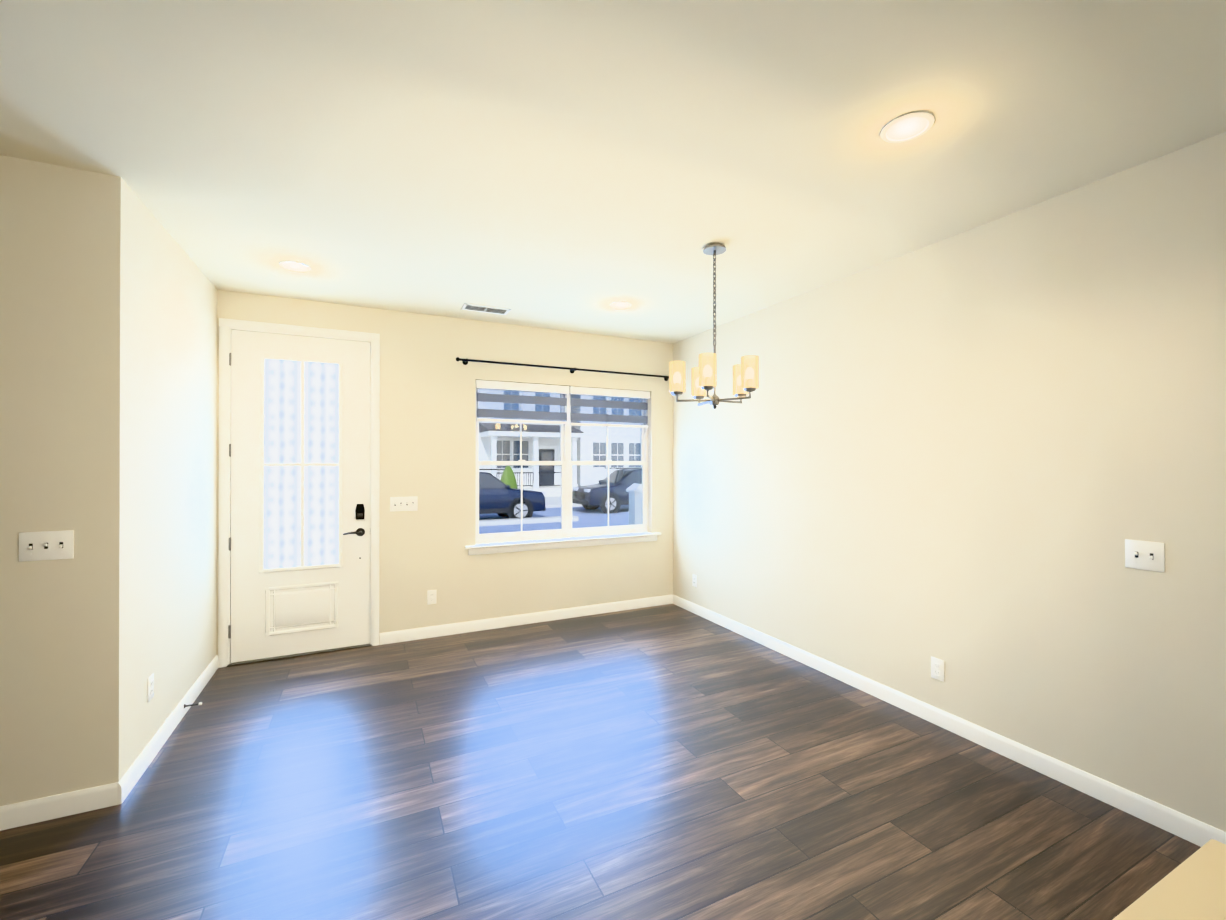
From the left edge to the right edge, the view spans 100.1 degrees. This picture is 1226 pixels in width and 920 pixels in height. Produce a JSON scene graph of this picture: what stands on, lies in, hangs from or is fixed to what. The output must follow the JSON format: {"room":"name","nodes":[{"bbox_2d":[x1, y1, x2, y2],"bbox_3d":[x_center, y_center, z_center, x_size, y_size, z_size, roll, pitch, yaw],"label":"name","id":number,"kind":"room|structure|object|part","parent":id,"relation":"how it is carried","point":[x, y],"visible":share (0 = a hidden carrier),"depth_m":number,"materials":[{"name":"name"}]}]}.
{"room":"empty dining room","nodes":[
{"label":"empty dining room","id":0,"kind":"room"},
{"bbox_2d":[0,155,131,805],"bbox_3d":[-3.241,0.127,1.791,2.345,2.740,0.120,0,0,-26],"label":"wall","id":1,"kind":"structure","parent":0,"point":[65,336],"depth_m":2.17,"materials":[{"name":"beige paint"}]},
{"bbox_2d":[19,530,73,561],"bbox_3d":[-2.362,0.358,2.138,0.166,0.120,0.018,0,0,-26],"label":"switch plate","id":2,"kind":"object","parent":1,"relation":"attached to","point":[45,545],"visible":1,"depth_m":2.14,"materials":[{"name":"white plastic"}]},
{"bbox_2d":[0,771,131,830],"bbox_3d":[-3.206,1.451,1.729,2.359,0.092,0.014,0,0,-26],"label":"baseboard","id":3,"kind":"structure","parent":1,"relation":"attached to","point":[28,812],"depth_m":2.16,"materials":[{"name":"white wood"}]},
{"bbox_2d":[130,191,216,766],"bbox_3d":[-2.596,0.131,3.013,0.120,2.740,1.520,0,0,-26],"label":"wall","id":4,"kind":"structure","parent":0,"point":[173,470],"depth_m":2.82,"materials":[{"name":"beige paint"}]},
{"bbox_2d":[147,673,153,702],"bbox_3d":[-2.312,1.139,2.570,0.009,0.120,0.074,0,0,-26],"label":"electrical outlet","id":5,"kind":"object","parent":4,"relation":"attached to","point":[150,687],"visible":1,"depth_m":2.56,"materials":[{"name":"white plastic"}]},
{"bbox_2d":[124,655,217,793],"bbox_3d":[-2.512,1.455,2.988,0.014,0.092,1.630,0,0,-26],"label":"baseboard","id":6,"kind":"structure","parent":4,"relation":"attached to","point":[139,766],"depth_m":2.76,"materials":[{"name":"white wood"}]},
{"bbox_2d":[184,702,201,707],"bbox_3d":[-2.480,1.446,3.032,0.082,0.022,0.022,0,0,-26],"label":"doorstop","id":7,"kind":"object","parent":6,"relation":"attached to","point":[199,703],"visible":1,"depth_m":3.03,"materials":[{"name":"silver metal"}]},
{"bbox_2d":[216,290,672,654],"bbox_3d":[-1.137,0.136,4.652,4.175,2.740,0.160,0,0,-26],"label":"wall","id":8,"kind":"structure","parent":0,"point":[427,419],"depth_m":4.47,"materials":[{"name":"beige paint"}]},
{"bbox_2d":[218,318,379,667],"bbox_3d":[-2.422,0.237,4.038,1.061,2.534,0.207,0,0,-26],"label":"door frame","id":9,"kind":"structure","parent":8,"relation":"attached to","point":[226,326],"depth_m":3.80,"materials":[{"name":"white painted wood"}]},
{"bbox_2d":[228,330,369,662],"bbox_3d":[-2.389,0.268,3.954,0.938,2.448,0.105,0,0,-26],"label":"door","id":10,"kind":"structure","parent":8,"relation":"in","point":[284,611],"depth_m":3.94,"materials":[{"name":"white paint"}]},
{"bbox_3d":[-2.386,0.259,3.948,0.938,2.084,0.091,0,0,-26],"label":"door hardware","id":11,"kind":"part","parent":10,"relation":"part of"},
{"bbox_2d":[264,359,338,568],"bbox_3d":[-2.404,0.030,3.980,0.549,1.633,0.008,0,0,-26],"label":"glass lite","id":12,"kind":"object","parent":10,"relation":"in","point":[282,484],"depth_m":3.97,"materials":[{"name":"glass"}]},
{"bbox_2d":[390,496,417,511],"bbox_3d":[-1.735,0.364,4.263,0.208,0.120,0.018,0,0,-26],"label":"switch plate","id":13,"kind":"object","parent":8,"relation":"attached to","point":[404,503],"visible":1,"depth_m":4.26,"materials":[{"name":"white plastic"}]},
{"bbox_2d":[427,590,435,604],"bbox_3d":[-1.538,1.165,4.361,0.074,0.120,0.009,0,0,-26],"label":"electrical outlet","id":14,"kind":"object","parent":8,"relation":"attached to","point":[431,596],"visible":1,"depth_m":4.36,"materials":[{"name":"white plastic"}]},
{"bbox_2d":[380,595,671,644],"bbox_3d":[-0.646,1.461,4.789,2.788,0.092,0.014,0,0,-26],"label":"baseboard","id":15,"kind":"structure","parent":8,"relation":"attached to","point":[515,620],"depth_m":4.67,"materials":[{"name":"white wood"}]},
{"bbox_2d":[475,389,647,542],"bbox_3d":[-0.458,0.020,5.024,1.790,1.465,0.075,0,0,-26],"label":"window","id":16,"kind":"structure","parent":8,"relation":"in","point":[565,462],"depth_m":4.99,"materials":[{"name":"white plastic"}]},
{"bbox_2d":[476,380,649,427],"bbox_3d":[-0.426,-0.226,4.958,1.774,0.967,0.066,0,0,-26],"label":"window blind","id":17,"kind":"object","parent":16,"relation":"attached to","point":[496,398],"visible":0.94,"depth_m":4.91,"materials":[{"name":"white"}]},
{"bbox_2d":[465,532,660,554],"bbox_3d":[-0.415,0.793,4.929,1.963,0.086,0.142,0,0,-26],"label":"window sill","id":18,"kind":"structure","parent":8,"relation":"attached to","point":[524,545],"depth_m":4.84,"materials":[{"name":"white wood"}]},
{"bbox_2d":[456,357,672,380],"bbox_3d":[-0.353,-0.854,4.889,2.226,0.048,0.104,0,0,-26],"label":"curtain rod","id":19,"kind":"object","parent":8,"relation":"attached to","point":[466,360],"visible":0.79,"depth_m":4.77,"materials":[{"name":"black metal"}]},
{"bbox_2d":[0,604,1200,919],"bbox_3d":[-0.799,1.525,1.256,6.520,0.060,6.560,0,0,-26],"label":"floor","id":20,"kind":"structure","parent":0,"point":[666,762],"depth_m":2.22,"materials":[{"name":"wood"}]},
{"bbox_2d":[0,0,1225,342],"bbox_3d":[-0.799,-1.295,1.266,6.520,0.100,6.560,0,0,-26],"label":"ceiling","id":21,"kind":"structure","parent":0,"point":[580,166],"depth_m":1.93,"materials":[{"name":"paint"}]},
{"bbox_2d":[279,261,310,271],"bbox_3d":[-2.025,-1.233,3.272,0.176,0.010,0.176,0,0,-26],"label":"recessed light","id":22,"kind":"object","parent":21,"relation":"in","point":[295,266],"visible":0.96,"depth_m":3.27,"materials":[{"name":"white plastic"}]},
{"bbox_2d":[461,303,510,314],"bbox_3d":[-1.038,-1.231,4.194,0.370,0.009,0.170,0,0,-26],"label":"ceiling vent","id":23,"kind":"object","parent":21,"relation":"in","point":[484,309],"visible":1,"depth_m":4.19,"materials":[{"name":"white plastic"}]},
{"bbox_2d":[610,301,631,308],"bbox_3d":[0.061,-1.230,4.081,0.176,0.010,0.176,0,0,-26],"label":"recessed light","id":24,"kind":"object","parent":21,"relation":"in","point":[620,304],"visible":0.94,"depth_m":4.07,"materials":[{"name":"white plastic"}]},
{"bbox_2d":[669,243,758,408],"bbox_3d":[0.595,-0.767,2.981,0.495,0.945,0.500,0,0,-26],"label":"chandelier","id":25,"kind":"object","parent":21,"relation":"hanging from","point":[714,250],"visible":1,"depth_m":2.95,"materials":[{"name":"beige glass"}]},
{"bbox_2d":[880,112,934,142],"bbox_3d":[1.097,-1.238,1.916,0.176,0.010,0.176,0,0,-26],"label":"recessed light","id":26,"kind":"object","parent":21,"relation":"in","point":[907,127],"visible":1,"depth_m":1.91,"materials":[{"name":"white plastic"}]},
{"bbox_2d":[673,132,1225,831],"bbox_3d":[2.072,0.130,2.628,0.160,2.740,6.280,0,0,-26],"label":"wall","id":27,"kind":"structure","parent":0,"point":[973,458],"depth_m":2.58,"materials":[{"name":"beige paint"}]},
{"bbox_2d":[692,574,696,586],"bbox_3d":[0.803,1.188,5.054,0.009,0.120,0.074,0,0,-26],"label":"electrical outlet","id":28,"kind":"object","parent":27,"relation":"attached to","point":[694,580],"visible":1,"depth_m":5.05,"materials":[{"name":"white plastic"}]},
{"bbox_2d":[931,656,943,681],"bbox_3d":[1.839,1.186,2.912,0.009,0.120,0.074,0,0,-26],"label":"electrical outlet","id":29,"kind":"object","parent":27,"relation":"attached to","point":[937,668],"visible":1,"depth_m":2.91,"materials":[{"name":"white plastic"}]},
{"bbox_2d":[672,595,1225,846],"bbox_3d":[1.994,1.453,2.585,0.014,0.092,6.280,0,0,-26],"label":"baseboard","id":30,"kind":"structure","parent":27,"relation":"attached to","point":[1154,813],"depth_m":2.60,"materials":[{"name":"white wood"}]},
{"bbox_2d":[1125,539,1164,572],"bbox_3d":[2.210,0.398,2.138,0.018,0.120,0.120,0,0,-26],"label":"switch plate","id":31,"kind":"object","parent":27,"relation":"attached to","point":[1146,555],"visible":1,"depth_m":2.14,"materials":[{"name":"white plastic"}]},
{"bbox_2d":[1113,839,1225,919],"bbox_3d":[0.164,1.031,0.002,2.020,0.920,0.750,0,0,-26],"label":"countertop","id":32,"kind":"structure","parent":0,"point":[1192,887],"depth_m":0.68,"materials":[{"name":"beige stone"}]},
{"label":"outside","id":33,"kind":"structure","parent":0,"visible":0},
{"bbox_2d":[479,505,628,533],"bbox_3d":[-7.234,2.256,49.141,110.000,0.300,85.260,0,0,-26],"label":"ground","id":34,"kind":"structure","parent":33,"point":[584,515],"depth_m":17.25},
{"bbox_2d":[501,466,517,487],"bbox_3d":[-5.819,1.087,24.327,2.633,1.870,0.951,0,0,-18],"label":"shrub","id":35,"kind":"object","parent":34,"relation":"on","point":[509,479],"depth_m":24.34,"materials":[{"name":"green plant"}]},
{"bbox_2d":[479,469,545,518],"bbox_3d":[-4.678,1.182,16.877,4.600,1.770,2.060,0,0,-26],"label":"car","id":36,"kind":"object","parent":34,"relation":"on","point":[509,500],"depth_m":16.45,"materials":[{"name":"blue metal"}]},
{"bbox_2d":[479,496,581,525],"bbox_3d":[-0.702,1.995,35.639,110.000,0.130,55.260,0,0,-26],"label":"paving","id":37,"kind":"object","parent":34,"relation":"on","point":[548,503],"depth_m":16.29,"materials":[{"name":"grey concrete"}]},
{"bbox_2d":[478,389,583,496],"bbox_3d":[-10.712,-2.875,29.652,15.350,9.830,12.250,0,0,-26],"label":"house","id":38,"kind":"structure","parent":34,"relation":"on","point":[498,450],"depth_m":28.11,"materials":[{"name":"white"}]},
{"bbox_2d":[571,395,641,485],"bbox_3d":[2.251,-2.854,35.922,13.050,9.830,12.250,0,0,-26],"label":"house","id":39,"kind":"structure","parent":34,"relation":"on","point":[631,446],"depth_m":30.84,"materials":[{"name":"white"}]},
{"bbox_2d":[572,467,641,513],"bbox_3d":[0.793,1.195,20.724,4.600,1.770,2.060,0,0,-26],"label":"car","id":40,"kind":"object","parent":34,"relation":"on","point":[617,490],"depth_m":19.57,"materials":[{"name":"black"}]},
{"bbox_2d":[626,483,641,524],"bbox_3d":[1.582,1.169,8.564,2.930,1.600,0.260,0,0,-26],"label":"post","id":41,"kind":"object","parent":34,"relation":"on","point":[638,507],"depth_m":7.89,"materials":[{"name":"white"}]}
]}

